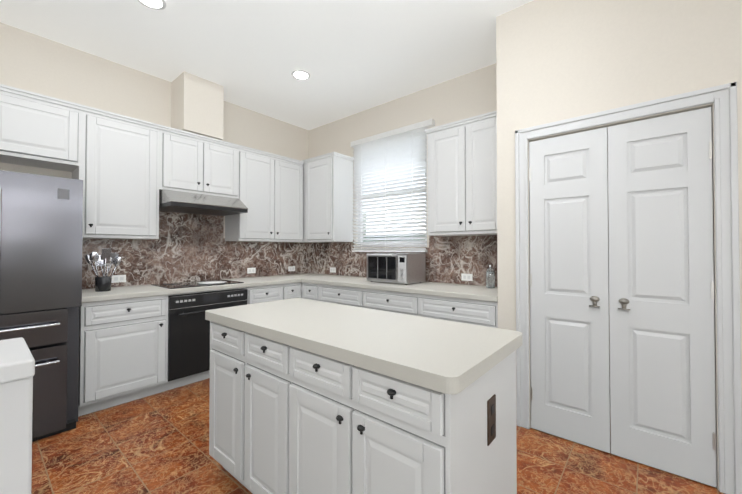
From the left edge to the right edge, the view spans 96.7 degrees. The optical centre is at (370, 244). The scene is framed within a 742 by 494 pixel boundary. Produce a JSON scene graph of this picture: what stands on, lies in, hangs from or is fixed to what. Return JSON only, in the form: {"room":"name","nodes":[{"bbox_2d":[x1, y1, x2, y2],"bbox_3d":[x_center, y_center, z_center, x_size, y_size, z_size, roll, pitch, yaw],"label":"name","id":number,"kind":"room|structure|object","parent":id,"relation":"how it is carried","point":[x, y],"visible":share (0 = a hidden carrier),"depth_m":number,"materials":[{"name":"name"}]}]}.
{"room":"kitchen","nodes":[
{"label":"kitchen","id":0,"kind":"room"},
{"bbox_2d":[0,22,308,288],"bbox_3d":[-2.602,-0.211,2.970,0.100,3.038,5.300,-1,-1,40],"label":"wall","id":1,"kind":"structure","parent":0,"point":[31,62],"depth_m":3.06,"materials":[{"name":"beige paint"}]},
{"bbox_2d":[0,84,83,171],"bbox_3d":[-2.806,-0.883,2.386,0.346,0.477,1.011,-1,-1,40],"label":"upper cabinet","id":2,"kind":"object","parent":1,"relation":"attached to","point":[47,132],"depth_m":2.50,"materials":[{"name":"white paint"}]},
{"bbox_2d":[72,105,163,239],"bbox_3d":[-2.297,-0.585,2.988,0.346,1.056,0.572,-1,-1,40],"label":"upper cabinet","id":3,"kind":"object","parent":1,"relation":"attached to","point":[125,169],"depth_m":2.87,"materials":[{"name":"white paint"}]},
{"bbox_2d":[82,211,309,288],"bbox_3d":[-1.783,-0.068,3.859,0.008,0.944,2.640,-1,-1,40],"label":"backsplash","id":4,"kind":"structure","parent":1,"relation":"attached to","point":[186,247],"depth_m":3.62,"materials":[{"name":"brown stone"}]},
{"bbox_2d":[111,275,125,282],"bbox_3d":[-2.387,0.321,3.121,0.007,0.070,0.115,-1,-1,40],"label":"electrical outlet","id":5,"kind":"object","parent":4,"relation":"attached to","point":[118,278],"visible":0.93,"depth_m":3.12,"materials":[{"name":"white plastic"}]},
{"bbox_2d":[247,268,255,273],"bbox_3d":[-1.509,0.324,4.167,0.007,0.070,0.115,-1,-1,40],"label":"electrical outlet","id":6,"kind":"object","parent":4,"relation":"attached to","point":[251,270],"visible":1,"depth_m":4.16,"materials":[{"name":"white plastic"}]},
{"bbox_2d":[288,266,294,270],"bbox_3d":[-1.113,0.335,4.638,0.007,0.070,0.115,-1,-1,40],"label":"electrical outlet","id":7,"kind":"object","parent":4,"relation":"attached to","point":[291,268],"visible":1,"depth_m":4.63,"materials":[{"name":"white plastic"}]},
{"bbox_2d":[164,128,239,198],"bbox_3d":[-1.860,-0.814,3.512,0.346,0.586,0.789,-1,-1,40],"label":"upper cabinet","id":8,"kind":"object","parent":1,"relation":"attached to","point":[193,163],"depth_m":3.38,"materials":[{"name":"white paint"}]},
{"bbox_2d":[159,189,247,215],"bbox_3d":[-1.777,-0.432,3.432,0.565,0.170,0.755,-1,-1,40],"label":"range hood","id":9,"kind":"object","parent":1,"relation":"attached to","point":[182,202],"visible":0.79,"depth_m":3.26,"materials":[{"name":"silver metal"}]},
{"bbox_2d":[225,145,303,241],"bbox_3d":[-1.318,-0.570,4.154,0.346,1.056,0.894,-1,-1,40],"label":"upper cabinet","id":10,"kind":"object","parent":1,"relation":"attached to","point":[271,185],"depth_m":3.99,"materials":[{"name":"white paint"}]},
{"bbox_2d":[171,71,223,139],"bbox_3d":[-1.857,-1.434,3.534,0.335,0.576,0.398,-1,-1,40],"label":"column","id":11,"kind":"structure","parent":0,"point":[197,103],"depth_m":3.40,"materials":[{"name":"beige paint"}]},
{"bbox_2d":[0,0,532,129],"bbox_3d":[-0.069,-1.808,0.798,6.800,0.100,5.400,-1,-1,40],"label":"ceiling","id":12,"kind":"structure","parent":0,"point":[351,57],"depth_m":2.82,"materials":[{"name":"paint"}]},
{"bbox_2d":[138,0,165,9],"bbox_3d":[-1.562,-1.734,2.339,0.190,0.003,0.190,-1,-1,40],"label":"recessed light","id":13,"kind":"object","parent":12,"relation":"in","point":[155,4],"visible":1,"depth_m":2.37,"materials":[{"name":"white paint"}]},
{"bbox_2d":[291,70,309,79],"bbox_3d":[-0.711,-1.720,3.345,0.190,0.003,0.190,-1,-1,40],"label":"recessed light","id":14,"kind":"object","parent":12,"relation":"in","point":[300,74],"visible":1,"depth_m":3.33,"materials":[{"name":"white paint"}]},
{"bbox_2d":[31,378,724,493],"bbox_3d":[-0.069,1.329,0.757,6.800,0.100,5.400,-1,-1,40],"label":"floor","id":15,"kind":"structure","parent":0,"point":[157,443],"depth_m":1.97,"materials":[{"name":"tile"}]},
{"bbox_2d":[0,337,34,493],"bbox_3d":[-1.139,0.727,0.034,0.220,1.085,1.525,-1,-1,40],"label":"kitchen counter","id":16,"kind":"object","parent":15,"relation":"on","point":[17,367],"depth_m":0.55,"materials":[{"name":"white paint"}]},
{"bbox_2d":[0,170,82,441],"bbox_3d":[-2.606,0.417,2.214,0.796,1.761,0.910,-1,-1,40],"label":"refrigerator","id":17,"kind":"object","parent":15,"relation":"on","point":[41,228],"visible":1,"depth_m":2.20,"materials":[{"name":"grey metal"}]},
{"bbox_2d":[78,282,300,416],"bbox_3d":[-1.726,0.879,3.419,0.642,0.869,2.042,-1,-1,40],"label":"base cabinet","id":18,"kind":"object","parent":15,"relation":"on","point":[123,350],"depth_m":2.67,"materials":[{"name":"white paint"}]},
{"bbox_2d":[82,276,301,302],"bbox_3d":[-1.740,0.422,3.406,0.644,0.043,2.010,-1,-1,40],"label":"countertop","id":19,"kind":"structure","parent":18,"relation":"on","point":[125,292],"depth_m":2.99,"materials":[{"name":"white stone"}]},
{"bbox_2d":[85,249,121,291],"bbox_3d":[-2.260,0.211,2.791,0.199,0.360,0.222,-1,-1,40],"label":"utensil crock","id":20,"kind":"object","parent":19,"relation":"on","point":[107,257],"visible":1,"depth_m":2.77,"materials":[{"name":"black"}]},
{"bbox_2d":[151,279,243,288],"bbox_3d":[-1.761,0.389,3.372,0.510,0.020,0.700,-1,-1,40],"label":"cooktop","id":21,"kind":"object","parent":19,"relation":"in","point":[175,285],"visible":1,"depth_m":3.28,"materials":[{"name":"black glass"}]},
{"bbox_2d":[168,288,247,381],"bbox_3d":[-1.731,0.836,3.340,0.641,0.746,0.737,-1,-1,40],"label":"built-in oven","id":22,"kind":"object","parent":18,"relation":"in","point":[188,339],"visible":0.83,"depth_m":3.04,"materials":[{"name":"black metal"}]},
{"bbox_2d":[205,318,516,493],"bbox_3d":[-0.164,0.855,1.621,1.503,0.868,0.641,-1,-1,40],"label":"kitchen island","id":23,"kind":"object","parent":15,"relation":"on","point":[307,396],"depth_m":1.23,"materials":[{"name":"white paint"}]},
{"bbox_2d":[205,298,522,397],"bbox_3d":[-0.155,0.397,1.643,1.550,0.047,0.661,-1,-1,40],"label":"island countertop","id":24,"kind":"structure","parent":23,"relation":"on","point":[448,355],"depth_m":1.33,"materials":[{"name":"white stone"}]},
{"bbox_2d":[278,273,497,301],"bbox_3d":[0.011,0.425,3.678,2.976,0.043,0.638,-1,-1,40],"label":"countertop","id":25,"kind":"structure","parent":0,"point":[475,292],"depth_m":3.15,"materials":[{"name":"white stone"}]},
{"bbox_2d":[366,253,425,284],"bbox_3d":[0.251,0.244,3.539,0.530,0.313,0.401,-1,-1,40],"label":"microwave","id":26,"kind":"object","parent":25,"relation":"on","point":[405,268],"visible":1,"depth_m":3.39,"materials":[{"name":"silver metal"}]},
{"bbox_2d":[486,265,494,287],"bbox_3d":[1.097,0.289,3.030,0.076,0.210,0.076,-1,-1,40],"label":"bottle","id":27,"kind":"object","parent":25,"relation":"on","point":[490,277],"visible":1,"depth_m":3.00,"materials":[{"name":"clear glass"}]},
{"bbox_2d":[309,63,496,285],"bbox_3d":[0.287,-0.198,3.938,3.080,3.038,0.100,-1,-1,40],"label":"wall","id":28,"kind":"structure","parent":0,"point":[471,94],"depth_m":3.70,"materials":[{"name":"beige paint"}]},
{"bbox_2d":[302,160,304,241],"bbox_3d":[-0.870,-0.574,4.608,0.448,1.076,0.366,-1,-1,40],"label":"strip","id":29,"kind":"object","parent":28,"relation":"attached to","point":[303,240],"depth_m":4.42,"materials":[{"name":"white paint"}]},
{"bbox_2d":[305,154,353,241],"bbox_3d":[-0.548,-0.578,4.338,0.523,1.076,0.366,-1,-1,40],"label":"upper cabinet","id":30,"kind":"object","parent":28,"relation":"attached to","point":[328,177],"depth_m":4.18,"materials":[{"name":"white paint"}]},
{"bbox_2d":[358,135,426,245],"bbox_3d":[0.248,-0.628,3.990,1.048,1.298,0.050,-1,-1,40],"label":"window","id":31,"kind":"structure","parent":28,"relation":"in","point":[396,214],"depth_m":3.92,"materials":[{"name":"white glass"}]},
{"bbox_2d":[351,119,434,251],"bbox_3d":[0.213,-0.624,3.890,1.185,1.415,0.071,-1,-1,40],"label":"window blinds","id":32,"kind":"object","parent":31,"relation":"attached to","point":[395,152],"visible":1,"depth_m":3.87,"materials":[{"name":"white plastic"}]},
{"bbox_2d":[310,235,497,286],"bbox_3d":[0.214,0.153,3.925,2.978,0.504,0.008,-1,-1,40],"label":"backsplash","id":33,"kind":"structure","parent":28,"relation":"attached to","point":[446,257],"depth_m":3.47,"materials":[{"name":"brown stone"}]},
{"bbox_2d":[330,267,335,272],"bbox_3d":[-0.525,0.344,4.531,0.115,0.070,0.007,-1,-1,40],"label":"electrical outlet","id":34,"kind":"object","parent":33,"relation":"attached to","point":[333,269],"visible":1,"depth_m":4.52,"materials":[{"name":"white plastic"}]},
{"bbox_2d":[461,273,472,280],"bbox_3d":[0.955,0.323,3.288,0.115,0.070,0.007,-1,-1,40],"label":"electrical outlet","id":35,"kind":"object","parent":33,"relation":"attached to","point":[466,277],"visible":1,"depth_m":3.29,"materials":[{"name":"white plastic"}]},
{"bbox_2d":[425,110,496,235],"bbox_3d":[0.948,-0.603,3.095,0.773,1.017,0.346,-1,-1,40],"label":"upper cabinet","id":36,"kind":"object","parent":28,"relation":"attached to","point":[462,174],"depth_m":2.97,"materials":[{"name":"white paint"}]},
{"bbox_2d":[301,0,741,489],"bbox_3d":[1.630,-0.219,2.325,5.988,3.038,0.644,-1,-1,40],"label":"wall","id":37,"kind":"structure","parent":0,"point":[558,60],"depth_m":2.17,"materials":[{"name":"beige paint"}]},
{"bbox_2d":[529,127,610,452],"bbox_3d":[1.306,0.277,2.200,0.454,2.027,0.066,-1,-1,40],"label":"pantry door","id":38,"kind":"structure","parent":37,"relation":"in","point":[569,309],"depth_m":2.18,"materials":[{"name":"white paint"}]},
{"bbox_2d":[515,82,741,493],"bbox_3d":[1.502,0.229,2.078,1.095,2.135,0.122,-1,-1,40],"label":"door frame","id":39,"kind":"structure","parent":37,"relation":"attached to","point":[723,98],"depth_m":1.73,"materials":[{"name":"white paint"}]},
{"bbox_2d":[608,107,716,487],"bbox_3d":[1.657,0.273,1.906,0.454,2.027,0.066,-1,-1,40],"label":"pantry door","id":40,"kind":"structure","parent":37,"relation":"in","point":[662,337],"depth_m":1.89,"materials":[{"name":"white paint"}]}
]}

